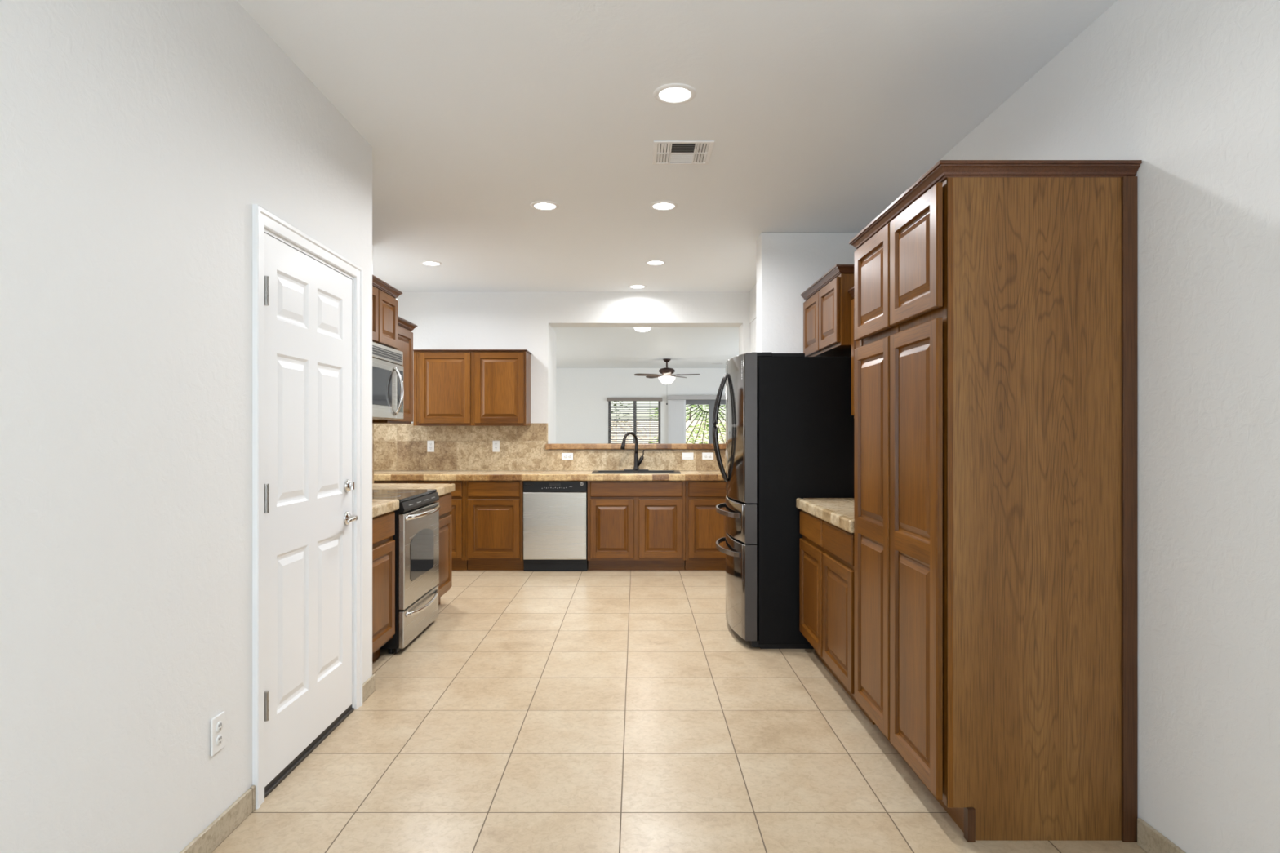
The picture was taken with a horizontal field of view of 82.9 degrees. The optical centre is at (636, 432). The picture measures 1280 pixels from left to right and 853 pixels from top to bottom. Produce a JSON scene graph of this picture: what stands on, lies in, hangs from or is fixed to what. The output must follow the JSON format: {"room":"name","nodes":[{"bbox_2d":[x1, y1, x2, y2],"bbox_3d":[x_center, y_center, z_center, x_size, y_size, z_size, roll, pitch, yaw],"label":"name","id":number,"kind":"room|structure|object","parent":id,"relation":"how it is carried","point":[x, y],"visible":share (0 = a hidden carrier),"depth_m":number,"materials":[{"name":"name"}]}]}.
{"room":"kitchen","nodes":[
{"label":"kitchen","id":0,"kind":"room"},
{"bbox_2d":[0,0,372,852],"bbox_3d":[-1.390,-0.066,0.225,0.120,2.743,6.850,0,0,0],"label":"wall","id":1,"kind":"structure","parent":0,"point":[140,140],"depth_m":1.91,"materials":[{"name":"paint"}]},
{"bbox_2d":[179,785,255,852],"bbox_3d":[-1.324,1.264,-0.245,0.012,0.085,5.510,0,0,0],"label":"baseboard","id":2,"kind":"structure","parent":1,"relation":"attached to","point":[211,837],"depth_m":2.32,"materials":[{"name":"tile"}]},
{"bbox_2d":[210,711,225,756],"bbox_3d":[-1.324,0.954,2.296,0.011,0.116,0.072,0,0,0],"label":"wall outlet","id":3,"kind":"object","parent":1,"relation":"attached to","point":[217,723],"visible":1,"depth_m":2.29,"materials":[{"name":"white plastic"}]},
{"bbox_2d":[216,721,222,732],"bbox_3d":[-1.321,0.933,2.296,0.004,0.033,0.033,0,0,0],"label":"receptacle","id":4,"kind":"object","parent":3,"relation":"attached to","point":[219,724],"depth_m":2.29,"materials":[{"name":"grey plastic"}]},
{"bbox_2d":[216,734,222,746],"bbox_3d":[-1.321,0.975,2.296,0.004,0.033,0.033,0,0,0],"label":"receptacle","id":5,"kind":"object","parent":3,"relation":"attached to","point":[219,737],"depth_m":2.30,"materials":[{"name":"grey plastic"}]},
{"bbox_2d":[252,204,362,808],"bbox_3d":[-1.320,0.258,2.992,0.020,2.097,0.964,0,0,0],"label":"trim","id":6,"kind":"structure","parent":1,"relation":"attached to","point":[262,219],"depth_m":2.55,"materials":[{"name":"white wood"}]},
{"bbox_2d":[264,228,357,798],"bbox_3d":[-1.362,0.288,2.992,0.176,2.035,0.840,0,0,0],"label":"door","id":7,"kind":"structure","parent":1,"relation":"in","point":[309,517],"depth_m":2.92,"materials":[{"name":"white wood"}]},
{"bbox_2d":[362,674,375,702],"bbox_3d":[-1.324,1.264,3.568,0.012,0.085,0.188,0,0,0],"label":"baseboard","id":8,"kind":"structure","parent":1,"relation":"attached to","point":[369,686],"depth_m":3.57,"materials":[{"name":"tile"}]},
{"bbox_2d":[372,244,373,484],"bbox_3d":[-2.080,-0.066,4.603,0.120,2.743,1.905,0,0,0],"label":"wall","id":9,"kind":"structure","parent":0,"point":[372,245],"depth_m":5.55,"materials":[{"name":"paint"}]},
{"bbox_2d":[372,423,373,483],"bbox_3d":[-2.014,0.162,4.604,0.010,0.456,1.888,0,0,0],"label":"backsplash","id":10,"kind":"structure","parent":9,"relation":"attached to","point":[372,424],"depth_m":5.53,"materials":[{"name":"stone"}]},
{"bbox_2d":[372,275,402,349],"bbox_3d":[-1.823,-0.768,4.628,0.389,0.412,0.837,0,0,0],"label":"upper cabinet","id":11,"kind":"object","parent":9,"relation":"attached to","point":[384,304],"visible":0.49,"depth_m":4.75,"materials":[{"name":"brown wood"}]},
{"bbox_2d":[372,342,404,420],"bbox_3d":[-1.780,-0.319,4.626,0.469,0.478,0.756,0,0,0],"label":"microwave","id":12,"kind":"object","parent":11,"relation":"attached to","point":[388,391],"visible":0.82,"depth_m":4.67,"materials":[{"name":"silver metal"}]},
{"bbox_2d":[372,315,417,423],"bbox_3d":[-1.851,-0.445,5.295,0.333,0.757,0.567,0,0,0],"label":"upper cabinet","id":13,"kind":"object","parent":9,"relation":"attached to","point":[405,335],"visible":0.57,"depth_m":5.38,"materials":[{"name":"brown wood"}]},
{"bbox_2d":[395,291,750,449],"bbox_3d":[-0.660,-0.066,7.770,4.520,2.743,0.740,0,0,0],"label":"wall","id":14,"kind":"structure","parent":0,"point":[444,320],"depth_m":7.40,"materials":[{"name":"paint"}]},
{"bbox_2d":[413,349,532,426],"bbox_3d":[-1.623,-0.436,7.222,1.115,0.741,0.348,0,0,0],"label":"upper cabinet","id":15,"kind":"object","parent":14,"relation":"attached to","point":[451,387],"visible":0.98,"depth_m":7.06,"materials":[{"name":"brown wood"}]},
{"bbox_2d":[373,422,725,471],"bbox_3d":[-0.820,0.148,7.395,3.940,0.484,0.010,0,0,0],"label":"backsplash","id":16,"kind":"structure","parent":14,"relation":"attached to","point":[397,446],"depth_m":7.39,"materials":[{"name":"stone"}]},
{"bbox_2d":[426,440,434,452],"bbox_3d":[-2.095,0.140,7.384,0.072,0.116,0.011,0,0,0],"label":"wall outlet","id":17,"kind":"object","parent":16,"relation":"attached to","point":[430,444],"visible":1,"depth_m":7.38,"materials":[{"name":"white plastic"}]},
{"bbox_2d":[492,440,499,452],"bbox_3d":[-1.428,0.140,7.384,0.072,0.116,0.011,0,0,0],"label":"wall outlet","id":18,"kind":"object","parent":16,"relation":"attached to","point":[495,444],"visible":1,"depth_m":7.38,"materials":[{"name":"white plastic"}]},
{"bbox_2d":[561,453,573,460],"bbox_3d":[-0.701,0.245,7.384,0.116,0.072,0.011,0,0,0],"label":"wall outlet","id":19,"kind":"object","parent":16,"relation":"attached to","point":[565,456],"visible":1,"depth_m":7.38,"materials":[{"name":"white plastic"}]},
{"bbox_2d":[682,453,693,459],"bbox_3d":[0.526,0.242,7.385,0.116,0.072,0.010,0,0,0],"label":"wall switch","id":20,"kind":"object","parent":16,"relation":"attached to","point":[685,455],"visible":1,"depth_m":7.38,"materials":[{"name":"white plastic"}]},
{"bbox_2d":[702,453,713,459],"bbox_3d":[0.730,0.242,7.384,0.116,0.072,0.011,0,0,0],"label":"wall outlet","id":21,"kind":"object","parent":16,"relation":"attached to","point":[704,455],"visible":1,"depth_m":7.38,"materials":[{"name":"white plastic"}]},
{"bbox_2d":[545,443,725,448],"bbox_3d":[0.111,0.144,7.473,2.078,0.056,0.235,0,0,0],"label":"bar ledge","id":22,"kind":"object","parent":14,"relation":"on","point":[552,446],"visible":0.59,"depth_m":7.36,"materials":[{"name":"stone"}]},
{"bbox_2d":[555,368,725,443],"bbox_3d":[0.000,-0.066,16.275,9.000,2.743,0.150,0,0,0],"label":"wall","id":23,"kind":"structure","parent":0,"point":[581,393],"depth_m":16.20,"materials":[{"name":"paint"}]},
{"bbox_2d":[608,400,660,443],"bbox_3d":[-0.040,-0.099,16.290,1.170,1.310,0.060,0,0,0],"label":"window","id":24,"kind":"structure","parent":23,"relation":"in","point":[659,402],"depth_m":16.26,"materials":[{"name":"grey plastic"}]},
{"bbox_2d":[606,397,662,441],"bbox_3d":[-0.037,-0.119,16.162,1.235,1.320,0.073,0,0,0],"label":"window blind","id":25,"kind":"object","parent":24,"relation":"attached to","point":[607,398],"visible":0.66,"depth_m":16.16,"materials":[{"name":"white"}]},
{"bbox_2d":[667,395,725,443],"bbox_3d":[1.725,0.226,16.130,2.050,2.100,0.130,0,0,0],"label":"vertical blind","id":26,"kind":"object","parent":23,"relation":"attached to","point":[677,403],"visible":0.36,"depth_m":16.12,"materials":[{"name":"grey"}]},
{"bbox_2d":[685,400,725,443],"bbox_3d":[1.895,0.283,16.280,2.310,2.045,0.100,0,0,0],"label":"door","id":27,"kind":"structure","parent":23,"relation":"in","point":[711,403],"depth_m":16.23,"materials":[{"name":"grey"}]},
{"bbox_2d":[236,0,1117,368],"bbox_3d":[0.000,-1.512,6.575,10.000,0.150,19.550,0,0,0],"label":"ceiling","id":28,"kind":"structure","parent":0,"point":[819,115],"depth_m":3.31,"materials":[{"name":"paint"}]},
{"bbox_2d":[420,260,442,266],"bbox_3d":[-1.739,-1.434,6.146,0.184,0.006,0.184,0,0,0],"label":"recessed light","id":29,"kind":"object","parent":28,"relation":"in","point":[430,263],"visible":1,"depth_m":6.13,"materials":[{"name":"white plastic"}]},
{"bbox_2d":[530,200,559,210],"bbox_3d":[-0.578,-1.434,4.588,0.184,0.006,0.184,0,0,0],"label":"recessed light","id":30,"kind":"object","parent":28,"relation":"in","point":[540,205],"visible":1,"depth_m":4.58,"materials":[{"name":"white plastic"}]},
{"bbox_2d":[628,284,646,288],"bbox_3d":[0.012,-1.434,7.120,0.184,0.006,0.184,0,0,0],"label":"recessed light","id":31,"kind":"object","parent":28,"relation":"in","point":[636,286],"visible":1,"depth_m":7.09,"materials":[{"name":"white plastic"}]},
{"bbox_2d":[633,327,651,331],"bbox_3d":[0.085,-1.403,9.830,0.250,0.067,0.250,0,0,0],"label":"dome light","id":32,"kind":"object","parent":28,"relation":"attached to","point":[638,329],"visible":0.73,"depth_m":9.77,"materials":[{"name":"white glass"}]},
{"bbox_2d":[644,259,666,265],"bbox_3d":[0.164,-1.434,6.120,0.184,0.006,0.184,0,0,0],"label":"recessed light","id":33,"kind":"object","parent":28,"relation":"in","point":[654,262],"visible":1,"depth_m":6.11,"materials":[{"name":"white plastic"}]},
{"bbox_2d":[648,200,678,210],"bbox_3d":[0.174,-1.434,4.588,0.184,0.006,0.184,0,0,0],"label":"recessed light","id":34,"kind":"object","parent":28,"relation":"in","point":[662,205],"visible":1,"depth_m":4.58,"materials":[{"name":"white plastic"}]},
{"bbox_2d":[634,358,700,404],"bbox_3d":[0.597,-0.988,14.146,1.277,0.898,1.222,0,0,0],"label":"ceiling fan","id":35,"kind":"object","parent":28,"relation":"hanging from","point":[666,371],"visible":1,"depth_m":14.10,"materials":[{"name":"brown metal"}]},
{"bbox_2d":[653,83,696,103],"bbox_3d":[0.164,-1.434,3.073,0.184,0.006,0.184,0,0,0],"label":"recessed light","id":36,"kind":"object","parent":28,"relation":"in","point":[673,93],"visible":1,"depth_m":3.06,"materials":[{"name":"white plastic"}]},
{"bbox_2d":[652,140,714,164],"bbox_3d":[0.236,-1.433,3.718,0.300,0.007,0.305,0,0,0],"label":"ceiling vent","id":37,"kind":"object","parent":28,"relation":"in","point":[664,152],"visible":1,"depth_m":3.71,"materials":[{"name":"white metal"}]},
{"bbox_2d":[211,560,1147,852],"bbox_3d":[0.000,1.366,6.575,10.000,0.120,19.550,0,0,0],"label":"floor","id":38,"kind":"structure","parent":0,"point":[588,711],"depth_m":2.98,"materials":[{"name":"tile"}]},
{"bbox_2d":[372,511,395,662],"bbox_3d":[-1.707,0.879,3.946,0.606,0.853,0.582,0,0,0],"label":"base cabinet","id":39,"kind":"object","parent":38,"relation":"on","point":[384,525],"visible":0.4,"depth_m":4.03,"materials":[{"name":"brown wood"}]},
{"bbox_2d":[372,499,399,517],"bbox_3d":[-1.700,0.421,3.948,0.630,0.060,0.590,0,0,0],"label":"countertop","id":40,"kind":"structure","parent":39,"relation":"on","point":[380,507],"depth_m":4.03,"materials":[{"name":"stone"}]},
{"bbox_2d":[372,488,440,653],"bbox_3d":[-1.650,0.849,4.626,0.695,0.915,0.758,0,0,0],"label":"range","id":41,"kind":"object","parent":38,"relation":"on","point":[416,536],"visible":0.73,"depth_m":4.47,"materials":[{"name":"silver metal"}]},
{"bbox_2d":[372,488,436,502],"bbox_3d":[-1.688,0.401,4.626,0.620,0.018,0.758,0,0,0],"label":"cooktop","id":42,"kind":"object","parent":41,"relation":"in","point":[402,495],"depth_m":4.66,"materials":[{"name":"black"}]},
{"bbox_2d":[373,480,467,570],"bbox_3d":[-2.151,0.879,7.080,1.098,0.853,0.621,0,0,0],"label":"base cabinet","id":43,"kind":"object","parent":38,"relation":"on","point":[459,562],"visible":0.23,"depth_m":6.78,"materials":[{"name":"brown wood"}]},
{"bbox_2d":[373,471,725,480],"bbox_3d":[-0.820,0.421,7.061,3.940,0.060,0.653,0,0,0],"label":"countertop","id":44,"kind":"structure","parent":43,"relation":"on","point":[378,475],"depth_m":6.74,"materials":[{"name":"stone"}]},
{"bbox_2d":[620,431,648,470],"bbox_3d":[-0.017,0.189,7.231,0.284,0.385,0.186,0,0,0],"label":"kitchen faucet","id":45,"kind":"object","parent":44,"relation":"on","point":[637,462],"visible":1,"depth_m":7.27,"materials":[{"name":"brown metal"}]},
{"bbox_2d":[591,470,680,473],"bbox_3d":[0.000,0.482,7.120,0.850,0.199,0.430,0,0,0],"label":"sink","id":46,"kind":"object","parent":44,"relation":"in","point":[594,471],"visible":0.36,"depth_m":7.24,"materials":[{"name":"metal"}]},
{"bbox_2d":[435,493,452,604],"bbox_3d":[-1.707,0.879,5.277,0.606,0.853,0.526,0,0,0],"label":"base cabinet","id":47,"kind":"object","parent":38,"relation":"on","point":[445,584],"visible":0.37,"depth_m":5.34,"materials":[{"name":"brown wood"}]},
{"bbox_2d":[372,483,454,496],"bbox_3d":[-1.700,0.421,5.279,0.630,0.060,0.539,0,0,0],"label":"countertop","id":48,"kind":"structure","parent":47,"relation":"on","point":[442,488],"depth_m":5.29,"materials":[{"name":"stone"}]},
{"bbox_2d":[465,480,524,570],"bbox_3d":[-1.331,0.879,7.080,0.537,0.853,0.621,0,0,0],"label":"base cabinet","id":49,"kind":"object","parent":38,"relation":"on","point":[494,509],"visible":0.81,"depth_m":6.77,"materials":[{"name":"brown wood"}]},
{"bbox_2d":[523,480,587,571],"bbox_3d":[-0.760,0.880,7.054,0.597,0.852,0.592,0,0,0],"label":"dishwasher","id":50,"kind":"object","parent":38,"relation":"on","point":[555,513],"visible":0.98,"depth_m":6.76,"materials":[{"name":"silver metal"}]},
{"bbox_2d":[587,480,685,570],"bbox_3d":[0.002,0.879,7.080,0.918,0.853,0.621,0,0,0],"label":"base cabinet","id":51,"kind":"object","parent":38,"relation":"on","point":[633,525],"visible":0.9,"depth_m":6.77,"materials":[{"name":"brown wood"}]},
{"bbox_2d":[684,480,726,570],"bbox_3d":[0.808,0.879,7.080,0.690,0.853,0.621,0,0,0],"label":"base cabinet","id":52,"kind":"object","parent":38,"relation":"on","point":[704,526],"visible":0.42,"depth_m":6.77,"materials":[{"name":"brown wood"}]},
{"bbox_2d":[711,352,853,648],"bbox_3d":[1.027,0.411,4.775,1.046,1.790,0.830,0,0,0],"label":"refrigerator","id":53,"kind":"object","parent":38,"relation":"on","point":[789,420],"visible":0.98,"depth_m":4.36,"materials":[{"name":"black metal"}]},
{"bbox_2d":[799,510,875,724],"bbox_3d":[1.279,0.879,3.768,0.626,0.853,1.064,0,0,0],"label":"base cabinet","id":54,"kind":"object","parent":38,"relation":"on","point":[826,550],"visible":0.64,"depth_m":3.64,"materials":[{"name":"brown wood"}]},
{"bbox_2d":[795,497,853,533],"bbox_3d":[1.274,0.421,3.781,0.642,0.060,1.091,0,0,0],"label":"countertop","id":55,"kind":"structure","parent":54,"relation":"on","point":[837,512],"depth_m":3.79,"materials":[{"name":"stone"}]},
{"bbox_2d":[848,160,1142,842],"bbox_3d":[1.278,0.223,2.778,0.638,2.166,0.982,0,0,0],"label":"pantry cabinet","id":56,"kind":"object","parent":38,"relation":"on","point":[995,301],"visible":1,"depth_m":2.32,"materials":[{"name":"brown wood"}]},
{"bbox_2d":[749,284,755,352],"bbox_3d":[1.220,-0.066,6.410,0.129,2.743,1.980,0,0,0],"label":"wall","id":57,"kind":"structure","parent":0,"point":[753,292],"depth_m":7.22,"materials":[{"name":"paint"}]},
{"bbox_2d":[755,232,858,353],"bbox_3d":[1.308,-0.066,5.310,0.823,2.743,0.220,0,0,0],"label":"wall","id":58,"kind":"structure","parent":0,"point":[788,264],"depth_m":5.20,"materials":[{"name":"paint"}]},
{"bbox_2d":[864,0,1279,852],"bbox_3d":[1.660,-0.066,1.000,0.120,2.743,8.400,0,0,0],"label":"wall","id":59,"kind":"structure","parent":0,"point":[1188,90],"depth_m":2.06,"materials":[{"name":"paint"}]},
{"bbox_2d":[800,264,853,356],"bbox_3d":[1.389,-0.755,4.731,0.417,0.470,0.929,0,0,0],"label":"upper cabinet","id":60,"kind":"object","parent":59,"relation":"attached to","point":[827,314],"visible":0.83,"depth_m":4.54,"materials":[{"name":"brown wood"}]},
{"bbox_2d":[847,286,859,415],"bbox_3d":[1.426,-0.464,3.769,0.342,0.759,1.066,0,0,0],"label":"upper cabinet","id":61,"kind":"object","parent":59,"relation":"attached to","point":[855,344],"visible":0.07,"depth_m":4.25,"materials":[{"name":"brown wood"}]},
{"bbox_2d":[1137,817,1186,852],"bbox_3d":[1.593,1.264,-0.352,0.014,0.085,5.296,0,0,0],"label":"baseboard","id":62,"kind":"structure","parent":59,"relation":"attached to","point":[1148,838],"depth_m":2.23,"materials":[{"name":"tile"}]},
{"label":"outside","id":63,"kind":"structure","parent":0,"visible":0},
{"bbox_3d":[1.000,1.436,28.175,30.000,0.140,23.650,0,0,0],"label":"ground","id":64,"kind":"structure","parent":63,"visible":0},
{"bbox_2d":[610,400,632,426],"bbox_3d":[-1.141,-0.086,26.001,2.374,2.906,2.249,0,0,0],"label":"tree","id":65,"kind":"object","parent":64,"relation":"on","point":[614,401],"visible":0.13,"depth_m":26.12,"materials":[{"name":"green plant"}]},
{"bbox_2d":[610,420,725,443],"bbox_3d":[1.000,0.461,27.125,30.000,1.810,0.250,0,0,0],"label":"wall","id":66,"kind":"structure","parent":64,"relation":"on","point":[687,423],"depth_m":27.00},
{"bbox_2d":[648,404,725,420],"bbox_3d":[2.223,-0.101,30.047,3.287,2.937,3.544,0,0,37],"label":"tree","id":67,"kind":"object","parent":64,"relation":"on","point":[693,406],"visible":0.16,"depth_m":29.79,"materials":[{"name":"green plant"}]},
{"bbox_2d":[685,404,725,443],"bbox_3d":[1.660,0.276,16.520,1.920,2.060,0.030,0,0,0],"label":"palm tree","id":68,"kind":"object","parent":64,"relation":"on","point":[688,405],"visible":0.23,"depth_m":16.51,"materials":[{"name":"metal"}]},
{"bbox_2d":[685,416,725,443],"bbox_3d":[2.556,0.406,24.478,2.238,1.924,2.285,0,0,0],"label":"shrub","id":69,"kind":"object","parent":64,"relation":"on","point":[704,420],"visible":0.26,"depth_m":24.39,"materials":[{"name":"green plant"}]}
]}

